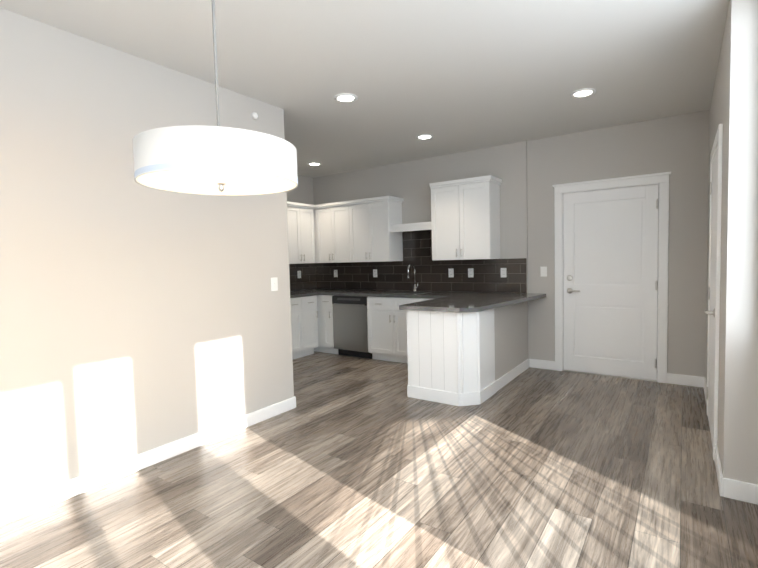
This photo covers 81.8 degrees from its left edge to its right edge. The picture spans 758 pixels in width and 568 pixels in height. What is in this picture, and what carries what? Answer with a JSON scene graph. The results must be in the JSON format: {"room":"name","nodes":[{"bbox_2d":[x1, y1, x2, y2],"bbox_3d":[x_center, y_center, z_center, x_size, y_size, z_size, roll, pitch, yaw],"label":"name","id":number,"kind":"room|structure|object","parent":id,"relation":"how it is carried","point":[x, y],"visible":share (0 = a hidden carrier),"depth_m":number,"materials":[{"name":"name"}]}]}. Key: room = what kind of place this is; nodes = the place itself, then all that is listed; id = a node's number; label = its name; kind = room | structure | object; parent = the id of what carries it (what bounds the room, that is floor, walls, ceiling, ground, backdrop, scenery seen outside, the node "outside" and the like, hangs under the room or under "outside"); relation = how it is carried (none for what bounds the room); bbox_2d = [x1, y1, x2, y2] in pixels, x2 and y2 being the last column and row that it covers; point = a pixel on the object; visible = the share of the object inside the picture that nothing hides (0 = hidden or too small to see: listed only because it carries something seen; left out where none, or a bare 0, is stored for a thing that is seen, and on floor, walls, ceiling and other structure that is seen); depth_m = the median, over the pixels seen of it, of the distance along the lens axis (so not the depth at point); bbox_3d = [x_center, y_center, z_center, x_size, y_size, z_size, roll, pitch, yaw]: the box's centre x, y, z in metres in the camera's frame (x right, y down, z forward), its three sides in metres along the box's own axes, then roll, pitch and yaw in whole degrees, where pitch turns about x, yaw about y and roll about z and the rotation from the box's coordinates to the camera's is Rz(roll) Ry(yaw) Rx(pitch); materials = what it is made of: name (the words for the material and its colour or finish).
{"room":"kitchen","nodes":[
{"label":"kitchen","id":0,"kind":"room"},
{"bbox_2d":[0,8,293,504],"bbox_3d":[-2.049,-0.082,2.254,0.120,2.680,4.180,1,4,35],"label":"wall","id":1,"kind":"structure","parent":0,"point":[136,318],"depth_m":2.71,"materials":[{"name":"grey paint"}]},
{"bbox_2d":[0,396,295,525],"bbox_3d":[-1.874,1.194,2.414,0.018,0.105,3.894,1,4,35],"label":"baseboard","id":2,"kind":"structure","parent":1,"relation":"attached to","point":[13,510],"depth_m":2.79,"materials":[{"name":"white wood"}]},
{"bbox_2d":[251,112,257,118],"bbox_3d":[-1.019,-1.382,3.591,0.020,0.056,0.056,1,4,35],"label":"smoke detector","id":3,"kind":"object","parent":1,"relation":"attached to","point":[254,115],"depth_m":3.58,"materials":[{"name":"white plastic"}]},
{"bbox_2d":[271,277,277,290],"bbox_3d":[-0.903,0.002,3.786,0.015,0.116,0.072,1,4,35],"label":"light switch","id":4,"kind":"object","parent":1,"relation":"attached to","point":[274,282],"depth_m":3.78,"materials":[{"name":"white plastic"}]},
{"bbox_2d":[287,175,313,204],"bbox_3d":[-1.787,-0.300,6.168,0.160,2.680,2.800,1,4,35],"label":"wall","id":5,"kind":"structure","parent":0,"point":[302,192],"depth_m":6.86,"materials":[{"name":"grey paint"}]},
{"bbox_2d":[287,201,314,263],"bbox_3d":[-1.481,-0.712,6.120,0.385,0.872,1.338,1,4,35],"label":"upper cabinet","id":6,"kind":"object","parent":5,"relation":"attached to","point":[300,218],"visible":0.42,"depth_m":6.34,"materials":[{"name":"white wood"}]},
{"bbox_2d":[289,263,316,290],"bbox_3d":[-1.527,-0.081,6.399,0.007,0.414,1.710,1,4,35],"label":"backsplash","id":7,"kind":"structure","parent":5,"relation":"attached to","point":[308,280],"depth_m":6.88,"materials":[{"name":"tile"}]},
{"bbox_2d":[0,0,728,177],"bbox_3d":[-0.698,-1.555,2.929,5.900,0.120,7.000,1,4,35],"label":"ceiling","id":8,"kind":"structure","parent":0,"point":[454,76],"depth_m":2.98,"materials":[{"name":"white paint"}]},
{"bbox_2d":[133,0,297,195],"bbox_3d":[-0.615,-0.888,1.639,0.575,1.076,0.575,1,4,35],"label":"drum pendant light","id":9,"kind":"object","parent":8,"relation":"hanging from","point":[217,160],"visible":1,"depth_m":1.45,"materials":[{"name":"beige fabric"}]},
{"bbox_2d":[307,162,321,165],"bbox_3d":[-0.890,-1.653,6.033,0.195,0.010,0.195,-2,3,-10],"label":"recessed light","id":10,"kind":"object","parent":8,"relation":"in","point":[311,163],"depth_m":6.03,"materials":[{"name":"white"}]},
{"bbox_2d":[334,93,357,102],"bbox_3d":[-0.275,-1.538,3.625,0.195,0.010,0.195,-2,3,-10],"label":"recessed light","id":11,"kind":"object","parent":8,"relation":"in","point":[349,97],"depth_m":3.61,"materials":[{"name":"white"}]},
{"bbox_2d":[416,134,433,139],"bbox_3d":[0.504,-1.623,4.833,0.195,0.010,0.195,-2,3,-10],"label":"recessed light","id":12,"kind":"object","parent":8,"relation":"in","point":[423,136],"depth_m":4.82,"materials":[{"name":"white"}]},
{"bbox_2d":[570,88,595,97],"bbox_3d":[1.702,-1.589,3.649,0.195,0.010,0.195,-2,3,-10],"label":"recessed light","id":13,"kind":"object","parent":8,"relation":"in","point":[581,93],"depth_m":3.64,"materials":[{"name":"white"}]},
{"bbox_2d":[0,351,757,567],"bbox_3d":[-0.627,1.240,3.079,5.900,0.120,7.000,1,4,35],"label":"floor","id":14,"kind":"structure","parent":0,"point":[352,462],"depth_m":2.51,"materials":[{"name":"brown wood"}]},
{"bbox_2d":[290,295,317,358],"bbox_3d":[-1.416,0.615,6.000,0.656,0.853,1.060,1,4,35],"label":"base cabinet","id":15,"kind":"object","parent":14,"relation":"on","point":[304,320],"visible":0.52,"depth_m":6.06,"materials":[{"name":"white wood"}]},
{"bbox_2d":[290,291,317,297],"bbox_3d":[-1.436,0.167,5.981,0.620,0.040,1.100,1,4,35],"label":"countertop","id":16,"kind":"structure","parent":15,"relation":"on","point":[293,294],"depth_m":6.12,"materials":[{"name":"grey stone"}]},
{"bbox_2d":[332,296,371,358],"bbox_3d":[-0.228,0.572,6.237,0.592,0.853,0.628,1,4,35],"label":"dishwasher","id":17,"kind":"object","parent":14,"relation":"on","point":[350,330],"visible":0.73,"depth_m":5.98,"materials":[{"name":"grey metal"}]},
{"bbox_2d":[314,295,430,363],"bbox_3d":[-0.084,0.575,6.120,2.706,0.853,0.656,1,4,35],"label":"base cabinet","id":18,"kind":"object","parent":14,"relation":"on","point":[387,326],"visible":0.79,"depth_m":5.71,"materials":[{"name":"white wood"}]},
{"bbox_2d":[297,289,545,299],"bbox_3d":[0.281,0.130,5.840,3.600,0.043,0.630,1,4,35],"label":"countertop","id":19,"kind":"structure","parent":18,"relation":"on","point":[336,292],"depth_m":5.60,"materials":[{"name":"grey stone"}]},
{"bbox_2d":[407,264,417,290],"bbox_3d":[0.456,-0.084,5.888,0.084,0.376,0.213,1,4,35],"label":"faucet","id":20,"kind":"object","parent":19,"relation":"on","point":[415,287],"visible":1,"depth_m":5.95,"materials":[{"name":"silver metal"}]},
{"bbox_2d":[406,309,495,405],"bbox_3d":[0.838,0.641,4.471,0.722,0.853,1.073,1,4,35],"label":"base cabinet","id":21,"kind":"object","parent":14,"relation":"on","point":[451,357],"visible":0.79,"depth_m":4.03,"materials":[{"name":"white wood"}]},
{"bbox_2d":[399,295,531,312],"bbox_3d":[0.886,0.196,4.362,0.920,0.040,1.110,1,4,35],"label":"countertop","id":22,"kind":"structure","parent":21,"relation":"on","point":[448,301],"depth_m":4.22,"materials":[{"name":"grey stone"}]},
{"bbox_2d":[313,110,708,376],"bbox_3d":[1.199,-0.348,5.680,5.900,2.680,0.190,1,4,35],"label":"wall","id":23,"kind":"structure","parent":0,"point":[530,173],"depth_m":4.92,"materials":[{"name":"grey paint"}]},
{"bbox_2d":[313,208,320,262],"bbox_3d":[-0.971,-0.743,6.831,0.411,0.832,0.348,1,4,35],"label":"upper cabinet","id":24,"kind":"object","parent":23,"relation":"attached to","point":[317,235],"depth_m":6.60,"materials":[{"name":"white wood"}]},
{"bbox_2d":[317,204,352,262],"bbox_3d":[-0.561,-0.738,6.546,0.701,0.832,0.348,1,4,35],"label":"upper cabinet","id":25,"kind":"object","parent":23,"relation":"attached to","point":[334,221],"depth_m":6.39,"materials":[{"name":"white wood"}]},
{"bbox_2d":[373,269,376,276],"bbox_3d":[-0.056,-0.157,6.435,0.072,0.116,0.008,1,4,35],"label":"outlet","id":26,"kind":"object","parent":23,"relation":"attached to","point":[374,270],"depth_m":6.43,"materials":[{"name":"white plastic"}]},
{"bbox_2d":[353,196,403,261],"bbox_3d":[-0.069,-0.732,6.204,0.728,0.832,0.348,1,4,35],"label":"upper cabinet","id":27,"kind":"object","parent":23,"relation":"attached to","point":[357,230],"depth_m":6.01,"materials":[{"name":"white wood"}]},
{"bbox_2d":[390,222,431,231],"bbox_3d":[0.500,-0.750,5.825,0.636,0.100,0.318,1,4,35],"label":"shelf","id":28,"kind":"object","parent":23,"relation":"attached to","point":[411,227],"visible":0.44,"depth_m":5.69,"materials":[{"name":"white"}]},
{"bbox_2d":[317,230,526,292],"bbox_3d":[0.356,-0.338,6.145,3.384,0.861,0.008,1,4,35],"label":"backsplash","id":29,"kind":"structure","parent":23,"relation":"attached to","point":[432,275],"depth_m":5.97,"materials":[{"name":"tile"}]},
{"bbox_2d":[448,268,453,276],"bbox_3d":[0.946,-0.145,5.739,0.072,0.116,0.008,1,4,35],"label":"outlet","id":30,"kind":"object","parent":23,"relation":"attached to","point":[451,271],"depth_m":5.73,"materials":[{"name":"white plastic"}]},
{"bbox_2d":[429,175,501,259],"bbox_3d":[1.067,-0.779,5.387,0.790,0.957,0.385,1,4,35],"label":"upper cabinet","id":31,"kind":"object","parent":23,"relation":"attached to","point":[465,219],"visible":1,"depth_m":5.24,"materials":[{"name":"white wood"}]},
{"bbox_2d":[468,268,473,276],"bbox_3d":[1.172,-0.142,5.583,0.072,0.116,0.008,1,4,35],"label":"outlet","id":32,"kind":"object","parent":23,"relation":"attached to","point":[470,270],"depth_m":5.58,"materials":[{"name":"white plastic"}]},
{"bbox_2d":[501,268,506,276],"bbox_3d":[1.521,-0.138,5.340,0.072,0.116,0.008,1,4,35],"label":"outlet","id":33,"kind":"object","parent":23,"relation":"attached to","point":[503,270],"depth_m":5.34,"materials":[{"name":"white plastic"}]},
{"bbox_2d":[529,359,554,369],"bbox_3d":[1.931,0.950,5.176,0.295,0.105,0.014,1,4,35],"label":"baseboard","id":34,"kind":"structure","parent":23,"relation":"attached to","point":[534,363],"depth_m":5.17,"materials":[{"name":"white wood"}]},
{"bbox_2d":[540,267,546,276],"bbox_3d":[1.921,-0.145,5.103,0.072,0.116,0.015,1,4,35],"label":"light switch","id":35,"kind":"object","parent":23,"relation":"attached to","point":[543,270],"depth_m":5.10,"materials":[{"name":"white plastic"}]},
{"bbox_2d":[563,184,658,379],"bbox_3d":[2.479,-0.008,4.738,0.908,2.016,0.095,1,4,35],"label":"entry door","id":36,"kind":"structure","parent":23,"relation":"in","point":[610,248],"depth_m":4.73,"materials":[{"name":"white wood"}]},
{"bbox_2d":[552,172,670,382],"bbox_3d":[2.513,-0.060,4.786,1.124,2.135,0.190,1,4,35],"label":"door frame","id":37,"kind":"structure","parent":23,"relation":"attached to","point":[661,180],"depth_m":4.55,"materials":[{"name":"white wood"}]},
{"bbox_2d":[667,373,699,386],"bbox_3d":[3.060,0.964,4.391,0.286,0.105,0.014,1,4,35],"label":"baseboard","id":38,"kind":"structure","parent":23,"relation":"attached to","point":[688,380],"depth_m":4.39,"materials":[{"name":"white wood"}]},
{"bbox_2d":[494,301,528,391],"bbox_3d":[1.423,0.609,4.790,0.104,0.853,1.156,1,4,35],"label":"wall","id":39,"kind":"structure","parent":0,"point":[511,345],"depth_m":4.71,"materials":[{"name":"grey paint"}]},
{"bbox_2d":[705,0,757,484],"bbox_3d":[1.515,-0.126,1.407,0.500,2.680,6.860,1,4,35],"label":"wall","id":40,"kind":"structure","parent":0,"point":[733,109],"depth_m":2.29,"materials":[{"name":"grey paint"}]},
{"bbox_2d":[704,146,717,428],"bbox_3d":[2.384,0.082,3.160,0.068,2.021,0.854,1,4,35],"label":"hall door","id":41,"kind":"structure","parent":40,"relation":"in","point":[710,388],"depth_m":3.17,"materials":[{"name":"white wood"}]},
{"bbox_2d":[700,377,727,497],"bbox_3d":[2.529,1.034,3.338,0.014,0.105,2.354,1,4,35],"label":"baseboard","id":42,"kind":"structure","parent":40,"relation":"attached to","point":[722,482],"depth_m":2.58,"materials":[{"name":"white wood"}]},
{"bbox_2d":[706,124,722,459],"bbox_3d":[2.403,0.043,3.144,0.020,2.110,1.010,1,4,35],"label":"door frame","id":43,"kind":"structure","parent":40,"relation":"attached to","point":[718,141],"depth_m":2.75,"materials":[{"name":"white wood"}]}
]}

